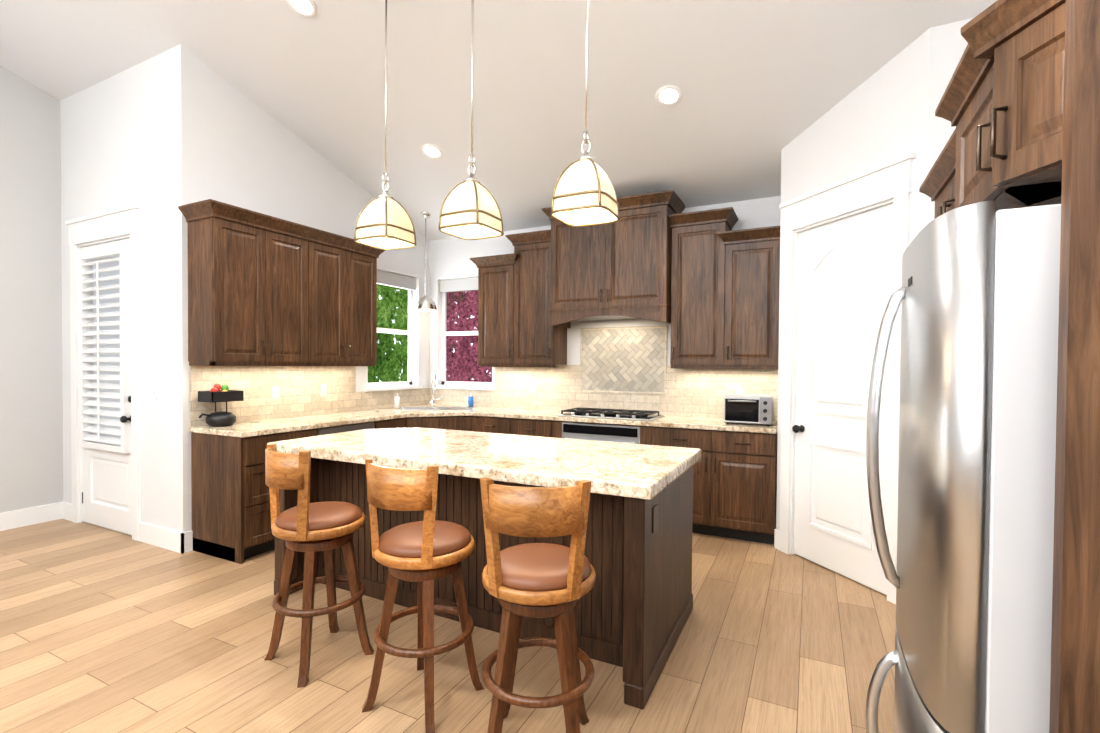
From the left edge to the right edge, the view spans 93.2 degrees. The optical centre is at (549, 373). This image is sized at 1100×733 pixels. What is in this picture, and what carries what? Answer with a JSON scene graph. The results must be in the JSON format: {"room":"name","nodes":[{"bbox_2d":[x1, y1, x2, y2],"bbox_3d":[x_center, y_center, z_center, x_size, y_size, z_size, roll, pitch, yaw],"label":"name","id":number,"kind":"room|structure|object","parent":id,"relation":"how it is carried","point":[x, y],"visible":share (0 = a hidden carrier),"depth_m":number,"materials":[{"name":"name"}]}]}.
{"room":"kitchen","nodes":[
{"label":"kitchen","id":0,"kind":"room"},
{"bbox_2d":[0,66,62,512],"bbox_3d":[-5.714,-1.032,2.377,0.150,4.766,5.650,1,1,27],"label":"wall","id":1,"kind":"structure","parent":0,"point":[31,427],"depth_m":4.55,"materials":[{"name":"grey paint"}]},
{"bbox_2d":[0,502,65,530],"bbox_3d":[-5.690,1.278,2.310,0.016,0.150,5.500,1,1,27],"label":"baseboard","id":2,"kind":"structure","parent":1,"relation":"attached to","point":[55,511],"depth_m":4.57,"materials":[{"name":"white"}]},
{"bbox_2d":[60,50,171,529],"bbox_3d":[-3.701,-0.616,4.448,1.900,3.896,0.150,1,1,27],"label":"wall","id":3,"kind":"structure","parent":0,"point":[115,141],"depth_m":4.14,"materials":[{"name":"paint"}]},
{"bbox_2d":[65,204,140,540],"bbox_3d":[-3.753,-0.008,4.452,1.160,2.680,0.204,1,1,27],"label":"door","id":4,"kind":"structure","parent":3,"relation":"in","point":[105,370],"depth_m":4.41,"materials":[{"name":"white wood"}]},
{"bbox_2d":[138,522,188,553],"bbox_3d":[-3.020,1.269,4.048,0.606,0.150,0.036,1,1,27],"label":"baseboard","id":5,"kind":"structure","parent":3,"relation":"attached to","point":[171,540],"depth_m":4.01,"materials":[{"name":"white"}]},
{"bbox_2d":[169,44,429,532],"bbox_3d":[-2.186,-0.617,5.181,0.150,3.896,2.820,1,1,27],"label":"wall","id":6,"kind":"structure","parent":0,"point":[230,144],"depth_m":4.18,"materials":[{"name":"paint"}]},
{"bbox_2d":[186,202,309,365],"bbox_3d":[-2.406,-0.670,4.200,0.330,1.150,0.790,1,1,27],"label":"upper cabinet","id":7,"kind":"object","parent":6,"relation":"attached to","point":[265,290],"depth_m":3.99,"materials":[{"name":"brown wood"}]},
{"bbox_2d":[310,227,377,365],"bbox_3d":[-2.051,-0.679,4.906,0.330,1.150,0.790,1,1,27],"label":"upper cabinet","id":8,"kind":"object","parent":6,"relation":"attached to","point":[343,271],"depth_m":4.80,"materials":[{"name":"brown wood"}]},
{"bbox_2d":[365,267,421,391],"bbox_3d":[-1.810,-0.488,5.901,0.180,1.340,0.880,1,1,27],"label":"window","id":9,"kind":"structure","parent":6,"relation":"in","point":[409,283],"depth_m":6.19,"materials":[{"name":"white wood"}]},
{"bbox_2d":[0,519,895,732],"bbox_3d":[-1.812,1.446,1.942,7.880,0.120,8.920,1,1,27],"label":"floor","id":10,"kind":"structure","parent":0,"point":[102,630],"depth_m":2.54,"materials":[{"name":"brown wood"}]},
{"bbox_2d":[191,434,274,563],"bbox_3d":[-2.308,0.895,4.116,0.623,0.905,0.606,1,1,27],"label":"base cabinet","id":11,"kind":"object","parent":10,"relation":"on","point":[231,515],"depth_m":3.80,"materials":[{"name":"brown wood"}]},
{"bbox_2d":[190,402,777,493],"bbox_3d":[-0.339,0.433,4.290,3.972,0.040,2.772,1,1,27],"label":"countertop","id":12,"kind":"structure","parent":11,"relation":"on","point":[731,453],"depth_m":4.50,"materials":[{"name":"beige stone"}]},
{"bbox_2d":[198,383,243,426],"bbox_3d":[-2.555,0.238,4.003,0.200,0.327,0.285,1,1,27],"label":"caddy","id":13,"kind":"object","parent":12,"relation":"on","point":[215,394],"visible":1,"depth_m":3.96,"materials":[{"name":"black metal"}]},
{"bbox_2d":[395,371,472,410],"bbox_3d":[-1.262,0.176,5.763,0.790,0.412,0.820,1,1,27],"label":"sink faucet","id":14,"kind":"object","parent":12,"relation":"on","point":[432,403],"visible":0.98,"depth_m":5.81,"materials":[{"name":"silver metal"}]},
{"bbox_2d":[557,407,663,420],"bbox_3d":[0.587,0.382,5.017,0.920,0.051,0.490,1,1,27],"label":"cooktop","id":15,"kind":"object","parent":12,"relation":"in","point":[643,415],"visible":1,"depth_m":4.91,"materials":[{"name":"silver metal"}]},
{"bbox_2d":[723,393,774,425],"bbox_3d":[1.704,0.302,4.454,0.380,0.244,0.362,1,1,27],"label":"toaster oven","id":16,"kind":"object","parent":12,"relation":"on","point":[750,408],"visible":1,"depth_m":4.33,"materials":[{"name":"silver metal"}]},
{"bbox_2d":[265,443,373,687],"bbox_3d":[-1.126,0.861,2.534,0.443,1.040,0.455,1,1,27],"label":"stool","id":17,"kind":"object","parent":10,"relation":"on","point":[308,528],"visible":1,"depth_m":2.40,"materials":[{"name":"wood"}]},
{"bbox_2d":[362,457,483,732],"bbox_3d":[-0.539,0.870,2.210,0.420,1.040,0.444,1,1,27],"label":"stool","id":18,"kind":"object","parent":10,"relation":"on","point":[427,551],"visible":1,"depth_m":2.07,"materials":[{"name":"wood"}]},
{"bbox_2d":[274,459,692,709],"bbox_3d":[-0.429,0.934,3.132,2.346,0.883,1.016,1,1,27],"label":"kitchen island","id":19,"kind":"object","parent":10,"relation":"on","point":[633,607],"depth_m":2.63,"materials":[{"name":"wood"}]},
{"bbox_2d":[267,427,700,502],"bbox_3d":[-0.421,0.462,3.133,2.410,0.061,1.080,1,1,27],"label":"island countertop","id":20,"kind":"structure","parent":19,"relation":"on","point":[621,470],"depth_m":2.80,"materials":[{"name":"beige stone"}]},
{"bbox_2d":[480,477,595,732],"bbox_3d":[-0.042,0.878,1.929,0.479,1.040,0.479,1,1,27],"label":"stool","id":21,"kind":"object","parent":10,"relation":"on","point":[556,582],"visible":1,"depth_m":1.77,"materials":[{"name":"wood"}]},
{"bbox_2d":[692,438,776,544],"bbox_3d":[1.417,0.913,4.613,1.094,0.905,0.630,1,1,27],"label":"base cabinet","id":22,"kind":"object","parent":10,"relation":"on","point":[750,516],"depth_m":4.21,"materials":[{"name":"brown wood"}]},
{"bbox_2d":[865,200,1060,732],"bbox_3d":[1.335,0.528,1.290,0.935,1.780,0.720,1,1,27],"label":"fridge","id":23,"kind":"object","parent":10,"relation":"on","point":[976,295],"visible":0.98,"depth_m":1.11,"materials":[{"name":"grey metal"}]},
{"bbox_2d":[1049,0,1099,732],"bbox_3d":[1.269,0.301,0.782,0.757,2.250,0.040,1,1,27],"label":"surround panel","id":24,"kind":"object","parent":10,"relation":"on","point":[1075,678],"visible":1,"depth_m":0.92,"materials":[{"name":"brown wood"}]},
{"bbox_2d":[0,0,996,240],"bbox_3d":[-1.785,-2.477,1.879,7.880,2.006,8.920,1,1,27],"label":"ceiling","id":25,"kind":"structure","parent":0,"point":[760,84],"depth_m":3.80,"materials":[{"name":"white paint"}]},
{"bbox_2d":[287,0,316,17],"bbox_3d":[-1.614,-2.403,3.381,0.188,0.060,0.180,1,1,27],"label":"recessed light","id":26,"kind":"object","parent":25,"relation":"in","point":[306,8],"visible":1,"depth_m":3.40,"materials":[{"name":"white"}]},
{"bbox_2d":[354,0,415,249],"bbox_3d":[-0.997,-1.595,3.162,0.299,1.603,0.299,1,1,27],"label":"pendant light","id":27,"kind":"object","parent":25,"relation":"hanging from","point":[384,221],"visible":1,"depth_m":3.11,"materials":[{"name":"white glass"}]},
{"bbox_2d":[414,212,436,310],"bbox_3d":[-1.384,-1.251,5.789,0.250,1.075,0.250,1,1,27],"label":"light","id":28,"kind":"object","parent":25,"relation":"hanging from","point":[425,302],"visible":1,"depth_m":5.74,"materials":[{"name":"silver metal"}]},
{"bbox_2d":[422,144,442,157],"bbox_3d":[-1.060,-2.000,4.675,0.188,0.060,0.180,1,1,27],"label":"recessed light","id":29,"kind":"object","parent":25,"relation":"in","point":[431,150],"visible":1,"depth_m":4.67,"materials":[{"name":"white"}]},
{"bbox_2d":[438,0,503,239],"bbox_3d":[-0.430,-1.586,2.877,0.299,1.603,0.299,1,1,27],"label":"pendant light","id":30,"kind":"object","parent":25,"relation":"hanging from","point":[470,209],"visible":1,"depth_m":2.82,"materials":[{"name":"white glass"}]},
{"bbox_2d":[551,0,619,226],"bbox_3d":[0.182,-1.577,2.570,0.299,1.603,0.299,1,1,27],"label":"pendant light","id":31,"kind":"object","parent":25,"relation":"hanging from","point":[584,193],"visible":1,"depth_m":2.50,"materials":[{"name":"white glass"}]},
{"bbox_2d":[655,85,681,105],"bbox_3d":[0.844,-1.976,3.697,0.188,0.060,0.180,1,1,27],"label":"recessed light","id":32,"kind":"object","parent":25,"relation":"in","point":[668,95],"visible":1,"depth_m":3.69,"materials":[{"name":"white"}]},
{"bbox_2d":[429,196,780,387],"bbox_3d":[0.949,-0.173,5.274,5.680,3.050,0.150,1,1,27],"label":"wall","id":33,"kind":"structure","parent":0,"point":[450,257],"depth_m":5.88,"materials":[{"name":"paint"}]},
{"bbox_2d":[436,275,493,389],"bbox_3d":[-0.995,-0.487,6.230,0.880,1.340,0.180,1,1,27],"label":"window","id":34,"kind":"structure","parent":33,"relation":"in","point":[456,284],"depth_m":6.35,"materials":[{"name":"white wood"}]},
{"bbox_2d":[478,254,513,365],"bbox_3d":[-0.511,-0.681,5.729,0.450,1.150,0.330,1,1,27],"label":"upper cabinet","id":35,"kind":"object","parent":33,"relation":"attached to","point":[496,272],"depth_m":5.58,"materials":[{"name":"brown wood"}]},
{"bbox_2d":[512,230,569,365],"bbox_3d":[-0.099,-0.775,5.521,0.470,1.350,0.330,1,1,27],"label":"upper cabinet","id":36,"kind":"object","parent":33,"relation":"attached to","point":[540,336],"depth_m":5.38,"materials":[{"name":"brown wood"}]},
{"bbox_2d":[546,190,681,313],"bbox_3d":[0.623,-1.123,5.087,1.160,0.990,0.450,1,1,27],"label":"upper cabinet","id":37,"kind":"object","parent":33,"relation":"attached to","point":[622,266],"depth_m":4.83,"materials":[{"name":"brown wood"}]},
{"bbox_2d":[670,208,733,365],"bbox_3d":[1.384,-0.753,4.776,0.470,1.350,0.330,1,1,27],"label":"upper cabinet","id":38,"kind":"object","parent":33,"relation":"attached to","point":[697,238],"depth_m":4.62,"materials":[{"name":"brown wood"}]},
{"bbox_2d":[726,226,779,365],"bbox_3d":[1.790,-0.646,4.574,0.440,1.150,0.330,1,1,27],"label":"upper cabinet","id":39,"kind":"object","parent":33,"relation":"attached to","point":[752,256],"depth_m":4.42,"materials":[{"name":"brown wood"}]},
{"bbox_2d":[776,28,929,529],"bbox_3d":[2.038,-0.376,3.562,0.120,3.524,1.150,0,1,-18],"label":"wall","id":40,"kind":"structure","parent":0,"point":[880,116],"depth_m":3.34,"materials":[{"name":"paint"}]},
{"bbox_2d":[779,152,915,603],"bbox_3d":[2.020,0.041,3.584,0.199,2.690,1.050,0,1,-18],"label":"door","id":41,"kind":"structure","parent":40,"relation":"in","point":[842,279],"depth_m":3.56,"materials":[{"name":"white wood"}]},
{"bbox_2d":[927,17,974,223],"bbox_3d":[2.450,-0.337,2.920,0.587,3.474,0.120,1,1,27],"label":"wall","id":42,"kind":"structure","parent":0,"point":[948,44],"depth_m":2.95,"materials":[{"name":"paint"}]},
{"bbox_3d":[1.524,-0.947,0.236,0.150,4.766,8.320,1,1,27],"label":"wall","id":43,"kind":"structure","parent":0,"visible":0},
{"bbox_2d":[931,156,946,218],"bbox_3d":[1.748,-0.600,1.676,0.727,0.330,0.615,1,1,27],"label":"upper cabinet","id":44,"kind":"object","parent":43,"relation":"attached to","point":[939,181],"depth_m":1.95,"materials":[{"name":"brown wood"}]},
{"bbox_2d":[947,84,1061,211],"bbox_3d":[1.489,-0.625,1.221,0.782,0.390,0.420,1,1,27],"label":"upper cabinet","id":45,"kind":"object","parent":43,"relation":"attached to","point":[1030,197],"depth_m":1.46,"materials":[{"name":"brown wood"}]},
{"bbox_2d":[959,0,1065,206],"bbox_3d":[1.167,-0.626,1.135,0.316,0.390,0.428,1,1,27],"label":"upper cabinet","id":46,"kind":"object","parent":43,"relation":"attached to","point":[1000,105],"depth_m":1.15,"materials":[{"name":"brown wood"}]},
{"label":"outside","id":47,"kind":"structure","parent":0,"visible":0},
{"bbox_2d":[368,284,491,382],"bbox_3d":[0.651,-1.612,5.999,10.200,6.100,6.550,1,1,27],"label":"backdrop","id":48,"kind":"structure","parent":47,"point":[391,364],"depth_m":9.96,"materials":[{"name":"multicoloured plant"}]}
]}

